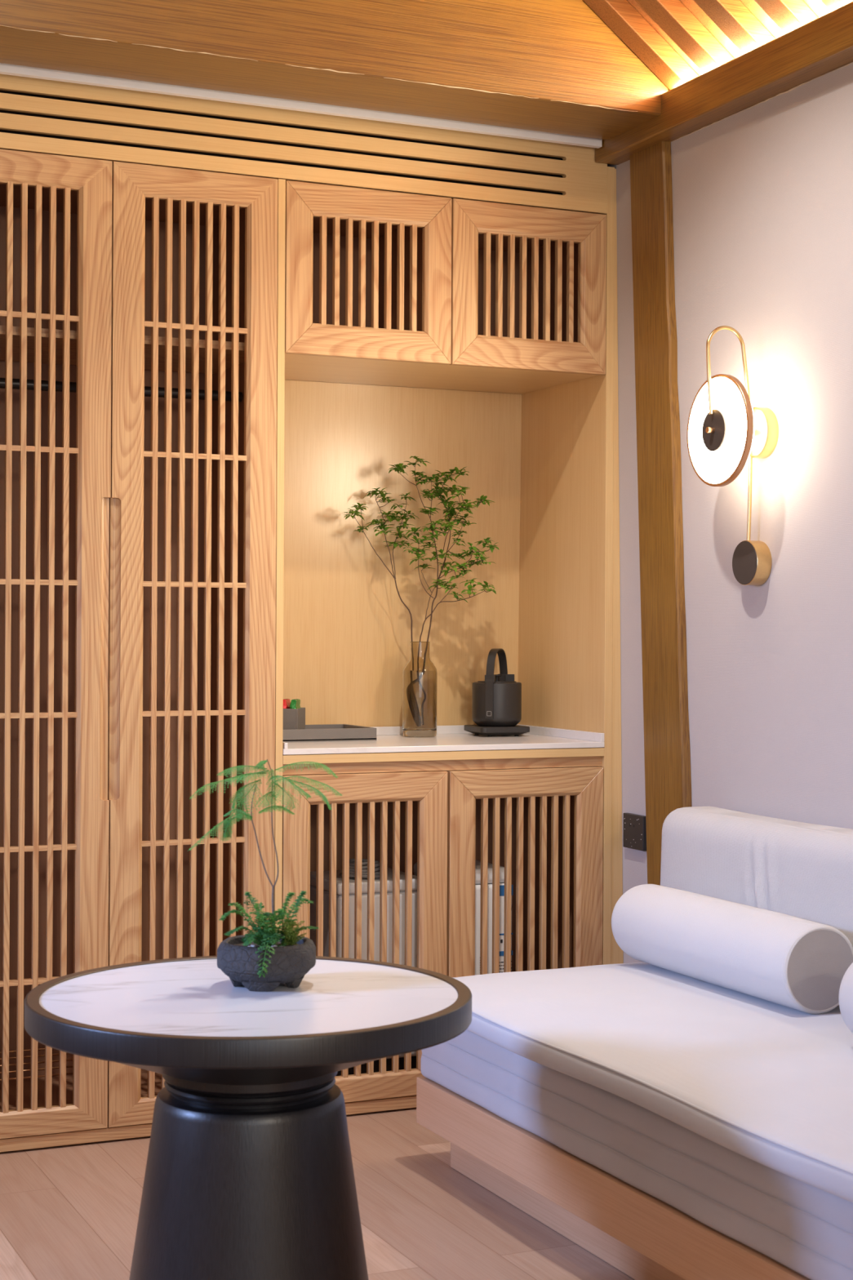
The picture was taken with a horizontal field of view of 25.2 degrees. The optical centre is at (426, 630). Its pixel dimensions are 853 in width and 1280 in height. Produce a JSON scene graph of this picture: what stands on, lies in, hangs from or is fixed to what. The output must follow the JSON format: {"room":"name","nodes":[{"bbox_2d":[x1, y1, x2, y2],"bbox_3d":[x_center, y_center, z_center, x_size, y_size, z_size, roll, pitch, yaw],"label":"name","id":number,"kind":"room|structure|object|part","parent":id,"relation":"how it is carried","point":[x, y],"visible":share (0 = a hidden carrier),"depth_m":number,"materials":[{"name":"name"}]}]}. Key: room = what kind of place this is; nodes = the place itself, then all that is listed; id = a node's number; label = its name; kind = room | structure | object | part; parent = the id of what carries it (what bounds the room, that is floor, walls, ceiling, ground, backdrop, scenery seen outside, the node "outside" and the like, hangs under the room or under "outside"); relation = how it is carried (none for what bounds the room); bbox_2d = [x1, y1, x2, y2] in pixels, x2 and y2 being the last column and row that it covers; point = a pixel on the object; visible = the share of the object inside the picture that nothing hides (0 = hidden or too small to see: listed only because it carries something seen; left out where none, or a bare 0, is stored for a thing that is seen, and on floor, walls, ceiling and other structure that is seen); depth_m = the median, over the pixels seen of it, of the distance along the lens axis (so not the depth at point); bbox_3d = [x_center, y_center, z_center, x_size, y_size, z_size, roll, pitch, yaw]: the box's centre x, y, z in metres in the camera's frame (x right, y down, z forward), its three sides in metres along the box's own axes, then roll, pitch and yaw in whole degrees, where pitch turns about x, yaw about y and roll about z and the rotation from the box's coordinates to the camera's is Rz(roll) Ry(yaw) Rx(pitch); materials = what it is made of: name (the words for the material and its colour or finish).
{"room":"living room","nodes":[
{"label":"living room","id":0,"kind":"room"},
{"bbox_2d":[0,1107,635,1279],"bbox_3d":[-0.254,1.219,1.643,4.300,0.100,6.400,0,0,-24],"label":"floor","id":1,"kind":"structure","parent":0,"point":[70,1211],"depth_m":3.79,"materials":[{"name":"brown wood"}]},
{"bbox_2d":[0,149,285,1152],"bbox_3d":[-0.823,0.046,4.566,0.834,2.232,0.510,0,0,-24],"label":"wardrobe","id":2,"kind":"object","parent":1,"relation":"on","point":[142,307],"visible":0.86,"depth_m":4.42,"materials":[{"name":"brown wood"}]},
{"bbox_3d":[-0.909,0.786,4.262,0.252,0.012,0.014,0,0,-24],"label":"cross rail","id":3,"kind":"part","parent":2,"relation":"part of","materials":[{"name":"brown wood"}]},
{"bbox_3d":[-0.908,0.488,4.262,0.252,0.012,0.014,0,0,-24],"label":"cross rail","id":4,"kind":"part","parent":2,"relation":"part of","materials":[{"name":"brown wood"}]},
{"bbox_3d":[-0.906,0.190,4.262,0.252,0.012,0.014,0,0,-24],"label":"cross rail","id":5,"kind":"part","parent":2,"relation":"part of","materials":[{"name":"brown wood"}]},
{"bbox_3d":[-0.905,-0.109,4.262,0.252,0.012,0.014,0,0,-24],"label":"cross rail","id":6,"kind":"part","parent":2,"relation":"part of","materials":[{"name":"brown wood"}]},
{"bbox_3d":[-0.903,-0.407,4.262,0.252,0.012,0.014,0,0,-24],"label":"cross rail","id":7,"kind":"part","parent":2,"relation":"part of","materials":[{"name":"brown wood"}]},
{"bbox_3d":[-0.902,-0.706,4.262,0.252,0.012,0.014,0,0,-24],"label":"cross rail","id":8,"kind":"part","parent":2,"relation":"part of","materials":[{"name":"brown wood"}]},
{"bbox_3d":[-0.904,0.030,4.261,0.394,2.198,0.022,0,0,-24],"label":"door","id":9,"kind":"part","parent":2,"relation":"part of","materials":[{"name":"brown wood"}]},
{"bbox_3d":[-0.830,1.127,4.569,0.797,0.018,0.464,0,0,-24],"label":"panel","id":10,"kind":"part","parent":2,"relation":"part of","materials":[{"name":"brown wood"}]},
{"bbox_3d":[-0.735,0.041,4.338,0.022,0.688,0.022,0,0,-24],"label":"handle","id":11,"kind":"part","parent":2,"relation":"part of","materials":[{"name":"brown wood"}]},
{"bbox_3d":[-0.924,0.032,4.789,0.797,2.206,0.020,0,0,-24],"label":"panel","id":12,"kind":"part","parent":2,"relation":"part of","materials":[{"name":"brown wood"}]},
{"bbox_3d":[-0.712,0.041,4.348,0.022,0.688,0.022,0,0,-24],"label":"handle","id":13,"kind":"part","parent":2,"relation":"part of","materials":[{"name":"brown wood"}]},
{"bbox_3d":[-0.819,-1.060,4.569,0.797,0.020,0.464,0,0,-24],"label":"panel","id":14,"kind":"part","parent":2,"relation":"part of","materials":[{"name":"brown wood"}]},
{"bbox_3d":[-0.820,-0.582,4.566,0.791,0.025,0.025,0,0,-24],"label":"hanging rail","id":15,"kind":"part","parent":2,"relation":"part of","materials":[{"name":"metal"}]},
{"bbox_2d":[0,325,244,373],"bbox_3d":[-0.823,-0.676,4.572,0.791,0.019,0.425,0,0,-24],"label":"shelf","id":16,"kind":"object","parent":2,"relation":"attached to","point":[15,330],"depth_m":4.57,"materials":[{"name":"brown wood"}]},
{"bbox_3d":[-0.541,0.032,4.425,0.396,2.198,0.022,0,0,-24],"label":"door","id":17,"kind":"part","parent":2,"relation":"part of","materials":[{"name":"brown wood"}]},
{"bbox_3d":[-0.543,0.490,4.427,0.252,0.012,0.014,0,0,-24],"label":"cross rail","id":18,"kind":"part","parent":2,"relation":"part of","materials":[{"name":"brown wood"}]},
{"bbox_3d":[-0.541,0.191,4.427,0.252,0.012,0.014,0,0,-24],"label":"cross rail","id":19,"kind":"part","parent":2,"relation":"part of","materials":[{"name":"brown wood"}]},
{"bbox_3d":[-0.540,-0.107,4.427,0.252,0.012,0.014,0,0,-24],"label":"cross rail","id":20,"kind":"part","parent":2,"relation":"part of","materials":[{"name":"brown wood"}]},
{"bbox_3d":[-0.538,-0.406,4.427,0.252,0.012,0.014,0,0,-24],"label":"cross rail","id":21,"kind":"part","parent":2,"relation":"part of","materials":[{"name":"brown wood"}]},
{"bbox_3d":[-0.537,-0.704,4.427,0.252,0.012,0.014,0,0,-24],"label":"cross rail","id":22,"kind":"part","parent":2,"relation":"part of","materials":[{"name":"brown wood"}]},
{"bbox_3d":[-0.452,0.048,4.734,0.018,2.232,0.509,0,0,-24],"label":"panel","id":23,"kind":"part","parent":2,"relation":"part of","materials":[{"name":"brown wood"}]},
{"bbox_2d":[23,955,471,1279],"bbox_3d":[-0.283,0.873,3.044,0.708,0.590,0.708,0,0,-24],"label":"round table","id":24,"kind":"object","parent":1,"relation":"on","point":[249,1175],"visible":0.98,"depth_m":2.90,"materials":[{"name":"stone"}]},
{"bbox_2d":[217,933,315,991],"bbox_3d":[-0.261,0.543,3.113,0.164,0.074,0.159,0,0,-24],"label":"pot","id":25,"kind":"object","parent":24,"relation":"on","point":[289,965],"visible":0.9,"depth_m":3.05,"materials":[{"name":"stone"}]},
{"bbox_2d":[188,759,342,933],"bbox_3d":[-0.261,0.362,3.105,0.256,0.305,0.117,0,0,-7],"label":"fern","id":26,"kind":"object","parent":25,"relation":"in","point":[260,765],"visible":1,"depth_m":3.09,"materials":[{"name":"green plant"}]},
{"bbox_3d":[-0.264,0.362,3.113,0.046,0.305,0.005,0,0,-4],"label":"stem","id":27,"kind":"part","parent":26,"relation":"part of","materials":[{"name":"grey plant"}]},
{"bbox_2d":[217,890,319,977],"bbox_3d":[-0.249,0.486,3.101,0.116,0.139,0.145,0,0,42],"label":"fern","id":28,"kind":"object","parent":25,"relation":"in","point":[268,938],"visible":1,"depth_m":3.08,"materials":[{"name":"green plant"}]},
{"bbox_2d":[281,747,604,1115],"bbox_3d":[-0.050,0.731,4.917,0.871,0.868,0.510,0,0,-24],"label":"base cabinet","id":29,"kind":"object","parent":1,"relation":"on","point":[536,815],"visible":0.6,"depth_m":4.71,"materials":[{"name":"brown wood"}]},
{"bbox_2d":[310,867,417,1075],"bbox_3d":[-0.158,0.870,4.830,0.245,0.501,0.250,0,0,-24],"label":"air purifier","id":30,"kind":"object","parent":29,"relation":"on","point":[389,871],"visible":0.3,"depth_m":4.73,"materials":[{"name":"white plastic"}]},
{"bbox_2d":[339,858,380,878],"bbox_3d":[-0.161,0.596,4.784,0.118,0.042,0.108,0,0,-24],"label":"coiled hose","id":31,"kind":"object","parent":30,"relation":"on","point":[352,861],"visible":0.45,"depth_m":4.75,"materials":[{"name":"grey plastic"}]},
{"bbox_3d":[-0.157,0.634,4.830,0.245,0.029,0.250,0,0,-24],"label":"lid","id":32,"kind":"part","parent":30,"relation":"part of","materials":[{"name":"white plastic"}]},
{"bbox_3d":[-0.149,0.739,4.604,0.428,0.788,0.022,0,0,-24],"label":"door","id":33,"kind":"part","parent":29,"relation":"part of","materials":[{"name":"brown wood"}]},
{"bbox_3d":[-0.150,0.728,5.140,0.871,0.822,0.020,0,0,-24],"label":"panel","id":34,"kind":"part","parent":29,"relation":"part of","materials":[{"name":"brown wood"}]},
{"bbox_3d":[0.049,0.331,4.703,0.871,0.026,0.018,0,0,-24],"label":"finger groove rail","id":35,"kind":"part","parent":29,"relation":"part of","materials":[{"name":"brown wood"}]},
{"bbox_2d":[282,724,604,755],"bbox_3d":[-0.042,0.277,4.905,0.870,0.036,0.488,0,0,-24],"label":"countertop","id":36,"kind":"structure","parent":29,"relation":"on","point":[448,738],"depth_m":4.82,"materials":[{"name":"stone"}]},
{"bbox_2d":[282,724,377,742],"bbox_3d":[-0.321,0.264,4.903,0.328,0.032,0.216,0,0,-24],"label":"serving tray","id":37,"kind":"object","parent":36,"relation":"on","point":[321,732],"visible":0.49,"depth_m":4.83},
{"bbox_2d":[282,707,305,729],"bbox_3d":[-0.364,0.235,4.880,0.090,0.075,0.090,0,0,9],"label":"box","id":38,"kind":"object","parent":37,"relation":"on","point":[293,718],"visible":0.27,"depth_m":4.83,"materials":[{"name":"grey"}]},
{"bbox_2d":[283,698,290,708],"bbox_3d":[-0.361,0.207,4.878,0.024,0.064,0.068,0,0,9],"label":"packet","id":39,"kind":"object","parent":38,"relation":"in","point":[286,702],"visible":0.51,"depth_m":4.86,"materials":[{"name":"red paper"}]},
{"bbox_2d":[289,698,300,708],"bbox_3d":[-0.336,0.207,4.874,0.024,0.064,0.068,0,0,9],"label":"packet","id":40,"kind":"object","parent":38,"relation":"in","point":[295,704],"visible":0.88,"depth_m":4.85,"materials":[{"name":"green paper"}]},
{"bbox_2d":[283,379,521,726],"bbox_3d":[-0.142,-0.195,5.132,0.871,0.928,0.029,0,0,-24],"label":"backboard","id":41,"kind":"object","parent":36,"relation":"on","point":[347,637],"visible":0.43,"depth_m":5.14,"materials":[{"name":"brown wood"}]},
{"bbox_2d":[402,641,437,737],"bbox_3d":[-0.018,0.155,5.064,0.092,0.252,0.092,0,0,-24],"label":"glass vase","id":42,"kind":"object","parent":36,"relation":"on","point":[420,674],"visible":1,"depth_m":5.03,"materials":[{"name":"glass"}]},
{"bbox_2d":[342,487,419,641],"bbox_3d":[-0.124,-0.067,5.047,0.220,0.627,0.106,0,0,-31],"label":"leafy branch","id":43,"kind":"object","parent":42,"relation":"in","point":[392,516],"visible":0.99,"depth_m":5.05,"materials":[{"name":"green plant"}]},
{"bbox_2d":[388,455,498,641],"bbox_3d":[0.050,-0.103,5.040,0.296,0.714,0.178,0,0,14],"label":"leafy branch","id":44,"kind":"object","parent":42,"relation":"in","point":[399,466],"visible":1,"depth_m":5.03,"materials":[{"name":"green plant"}]},
{"bbox_2d":[464,724,529,736],"bbox_3d":[0.196,0.269,5.154,0.180,0.026,0.182,0,0,-24],"label":"base","id":45,"kind":"object","parent":36,"relation":"on","point":[517,730],"visible":0.98,"depth_m":5.07,"materials":[{"name":"black plastic"}]},
{"bbox_2d":[471,648,521,726],"bbox_3d":[0.192,0.152,5.134,0.137,0.208,0.133,0,0,-24],"label":"electric kettle","id":46,"kind":"object","parent":45,"relation":"on","point":[496,700],"visible":1,"depth_m":5.08,"materials":[{"name":"black metal"}]},
{"bbox_3d":[0.190,0.128,5.133,0.104,0.021,0.104,0,0,-24],"label":"lid","id":47,"kind":"part","parent":46,"relation":"part of","materials":[{"name":"black plastic"}]},
{"bbox_3d":[0.190,0.141,5.133,0.021,0.186,0.140,0,0,19],"label":"handle","id":48,"kind":"part","parent":46,"relation":"part of","materials":[{"name":"black plastic"}]},
{"bbox_3d":[0.227,0.129,5.175,0.025,0.021,0.040,0,0,2],"label":"spout","id":49,"kind":"part","parent":46,"relation":"part of","materials":[{"name":"black plastic"}]},
{"bbox_3d":[-0.048,0.307,4.917,0.871,0.022,0.510,0,0,-24],"label":"panel","id":50,"kind":"part","parent":29,"relation":"part of","materials":[{"name":"brown wood"}]},
{"bbox_2d":[413,859,513,975],"bbox_3d":[0.086,0.863,4.928,0.200,0.518,0.221,0,0,-24],"label":"tank","id":51,"kind":"object","parent":29,"relation":"on","point":[477,863],"visible":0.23,"depth_m":4.84,"materials":[{"name":"white plastic"}]},
{"bbox_3d":[0.089,0.624,4.930,0.185,0.040,0.210,0,0,-24],"label":"lid","id":52,"kind":"part","parent":51,"relation":"part of","materials":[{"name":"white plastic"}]},
{"bbox_2d":[499,884,513,973],"bbox_3d":[0.178,0.781,4.849,0.093,0.265,0.002,0,0,-24],"label":"print","id":53,"kind":"object","parent":51,"relation":"attached to","point":[501,886],"depth_m":4.86},
{"bbox_3d":[0.249,0.741,4.784,0.432,0.788,0.022,0,0,-24],"label":"door","id":54,"kind":"part","parent":29,"relation":"part of","materials":[{"name":"brown wood"}]},
{"bbox_2d":[517,166,623,964],"bbox_3d":[0.381,-0.009,5.109,0.065,2.355,0.510,0,0,-24],"label":"end panel","id":55,"kind":"object","parent":1,"relation":"on","point":[565,624],"depth_m":4.99,"materials":[{"name":"brown wood"}]},
{"bbox_3d":[0.491,-0.006,4.893,0.042,2.352,0.020,0,0,-24],"label":"filler strip","id":56,"kind":"part","parent":55,"relation":"part of","materials":[{"name":"brown wood"}]},
{"bbox_2d":[416,962,852,1279],"bbox_3d":[0.911,0.954,2.971,0.816,0.439,2.902,0,0,-24],"label":"sofa","id":57,"kind":"object","parent":1,"relation":"on","point":[666,1124],"visible":0.91,"depth_m":3.37,"materials":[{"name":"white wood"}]},
{"bbox_2d":[452,962,852,1202],"bbox_3d":[0.910,0.774,2.970,0.812,0.080,2.902,0,0,-24],"label":"seat cushion","id":58,"kind":"object","parent":57,"relation":"on","point":[765,1084],"depth_m":3.39,"materials":[{"name":"fabric"}]},
{"bbox_2d":[611,884,852,1013],"bbox_3d":[0.615,0.648,3.964,0.175,0.174,0.694,0,0,-24],"label":"bolster cushion","id":59,"kind":"object","parent":57,"relation":"on","point":[794,962],"visible":0.98,"depth_m":3.80,"materials":[{"name":"fabric"}]},
{"bbox_2d":[660,806,852,946],"bbox_3d":[0.987,0.572,3.574,0.183,0.339,1.900,0,0,-24],"label":"cushion","id":60,"kind":"object","parent":57,"relation":"on","point":[802,870],"visible":0.51,"depth_m":4.01,"materials":[{"name":"fabric"}]},
{"bbox_2d":[839,962,852,1033],"bbox_3d":[0.933,0.649,3.103,0.175,0.174,0.694,0,0,-24],"label":"bolster cushion","id":61,"kind":"object","parent":57,"relation":"on","point":[846,992],"visible":1,"depth_m":3.34,"materials":[{"name":"fabric"}]},
{"bbox_2d":[630,141,692,885],"bbox_3d":[0.585,-0.012,4.665,0.060,2.370,0.263,0,0,-24],"label":"wooden post","id":62,"kind":"object","parent":1,"relation":"on","point":[667,748],"visible":0.7,"depth_m":4.66,"materials":[{"name":"brown wood"}]},
{"bbox_2d":[626,0,830,90],"bbox_3d":[-0.275,-2.049,1.605,4.400,1.757,6.560,0,0,-24],"label":"ceiling","id":63,"kind":"structure","parent":0,"point":[820,9],"depth_m":4.33,"materials":[{"name":"brown wood"}]},
{"bbox_2d":[0,0,668,139],"bbox_3d":[-1.292,-2.051,3.856,4.000,1.620,0.260,0,0,-24],"label":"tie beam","id":64,"kind":"structure","parent":63,"relation":"attached to","point":[547,52],"depth_m":4.29,"materials":[{"name":"brown wood"}]},
{"bbox_2d":[583,0,698,89],"bbox_3d":[-0.257,-2.041,4.142,1.982,1.562,0.068,0,0,-24],"label":"rafter","id":65,"kind":"object","parent":63,"relation":"attached to","point":[624,20],"visible":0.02,"depth_m":4.47,"materials":[{"name":"brown wood"}]},
{"bbox_2d":[634,0,734,73],"bbox_3d":[-0.195,-2.041,4.005,1.982,1.562,0.068,0,0,-24],"label":"rafter","id":66,"kind":"object","parent":63,"relation":"attached to","point":[676,20],"visible":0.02,"depth_m":4.34,"materials":[{"name":"brown wood"}]},
{"bbox_2d":[693,0,775,53],"bbox_3d":[-0.128,-2.041,3.857,1.982,1.562,0.068,0,0,-24],"label":"rafter","id":67,"kind":"object","parent":63,"relation":"attached to","point":[733,18],"visible":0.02,"depth_m":4.21,"materials":[{"name":"brown wood"}]},
{"bbox_2d":[754,0,818,34],"bbox_3d":[-0.062,-2.040,3.711,1.982,1.562,0.068,0,0,-24],"label":"rafter","id":68,"kind":"object","parent":63,"relation":"attached to","point":[788,15],"visible":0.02,"depth_m":4.07,"materials":[{"name":"brown wood"}]},
{"bbox_2d":[820,0,852,11],"bbox_3d":[0.005,-2.040,3.562,1.982,1.562,0.068,0,0,-24],"label":"rafter","id":69,"kind":"object","parent":63,"relation":"attached to","point":[832,5],"visible":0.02,"depth_m":3.95,"materials":[{"name":"brown wood"}]},
{"bbox_2d":[607,11,852,963],"bbox_3d":[1.646,-0.272,2.476,0.164,2.900,6.360,0,0,-24],"label":"wall","id":70,"kind":"structure","parent":0,"point":[762,193],"depth_m":4.29,"materials":[{"name":"paint"}]},
{"bbox_2d":[0,62,602,148],"bbox_3d":[-1.371,-1.333,3.993,3.974,0.208,0.018,0,0,-24],"label":"trim","id":71,"kind":"structure","parent":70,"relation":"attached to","point":[5,68],"depth_m":4.46,"materials":[{"name":"white paint"}]},
{"bbox_2d":[622,813,646,851],"bbox_3d":[0.529,0.508,4.817,0.016,0.087,0.101,0,0,-24],"label":"wall socket","id":72,"kind":"object","parent":70,"relation":"attached to","point":[634,835],"visible":1,"depth_m":4.81,"materials":[{"name":"black plastic"}]},
{"bbox_2d":[595,1,852,164],"bbox_3d":[1.662,-1.231,2.197,0.070,0.093,5.843,0,0,-24],"label":"beam","id":73,"kind":"structure","parent":70,"relation":"attached to","point":[824,45],"depth_m":4.24,"materials":[{"name":"brown wood"}]},
{"bbox_2d":[687,325,778,585],"bbox_3d":[0.692,-0.392,4.259,0.158,0.577,0.249,0,0,-24],"label":"wall lamp","id":74,"kind":"object","parent":70,"relation":"attached to","point":[725,431],"visible":1,"depth_m":4.25,"materials":[{"name":"gold metal"}]},
{"bbox_3d":[0.631,-0.446,4.232,0.017,0.013,0.013,0,0,-24],"label":"knob","id":75,"kind":"part","parent":74,"relation":"part of","materials":[{"name":"gold metal"}]},
{"bbox_3d":[0.681,-0.433,4.258,0.135,0.494,0.026,0,0,-35],"label":"rod","id":76,"kind":"part","parent":74,"relation":"part of","materials":[{"name":"gold metal"}]},
{"bbox_2d":[671,62,852,142],"bbox_3d":[0.879,-1.187,4.004,0.005,0.006,1.380,0,0,-24],"label":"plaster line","id":77,"kind":"object","parent":70,"relation":"attached to","point":[791,89],"visible":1,"depth_m":4.25,"materials":[{"name":"brown wood"}]},
{"bbox_3d":[-1.570,-0.938,4.580,4.300,4.200,0.075,0,0,-24],"label":"wall","id":78,"kind":"structure","parent":0,"visible":0},
{"bbox_2d":[284,180,606,394],"bbox_3d":[-0.044,-0.862,4.922,0.871,0.410,0.521,0,0,-24],"label":"upper cabinet","id":79,"kind":"object","parent":78,"relation":"attached to","point":[383,288],"visible":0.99,"depth_m":4.73,"materials":[{"name":"brown wood"}]},
{"bbox_2d":[0,74,607,214],"bbox_3d":[-0.421,-1.155,4.747,1.705,0.169,0.515,0,0,-24],"label":"panel","id":80,"kind":"object","parent":79,"relation":"on","point":[39,116],"visible":0.94,"depth_m":4.52,"materials":[{"name":"brown wood"}]},
{"bbox_3d":[-0.140,-0.861,4.605,0.432,0.408,0.022,0,0,-24],"label":"door","id":81,"kind":"part","parent":79,"relation":"part of","materials":[{"name":"brown wood"}]},
{"bbox_3d":[-0.133,-0.872,5.120,0.871,0.389,0.016,0,0,-24],"label":"panel","id":82,"kind":"part","parent":79,"relation":"part of","materials":[{"name":"brown wood"}]},
{"bbox_3d":[-0.037,-1.058,4.909,0.871,0.016,0.446,0,0,-24],"label":"panel","id":83,"kind":"part","parent":79,"relation":"part of","materials":[{"name":"brown wood"}]},
{"bbox_3d":[-0.050,-0.668,4.933,0.871,0.018,0.497,0,0,-24],"label":"panel","id":84,"kind":"part","parent":79,"relation":"part of","materials":[{"name":"brown wood"}]},
{"bbox_3d":[0.258,-0.859,4.784,0.432,0.408,0.022,0,0,-24],"label":"door","id":85,"kind":"part","parent":79,"relation":"part of","materials":[{"name":"brown wood"}]}
]}

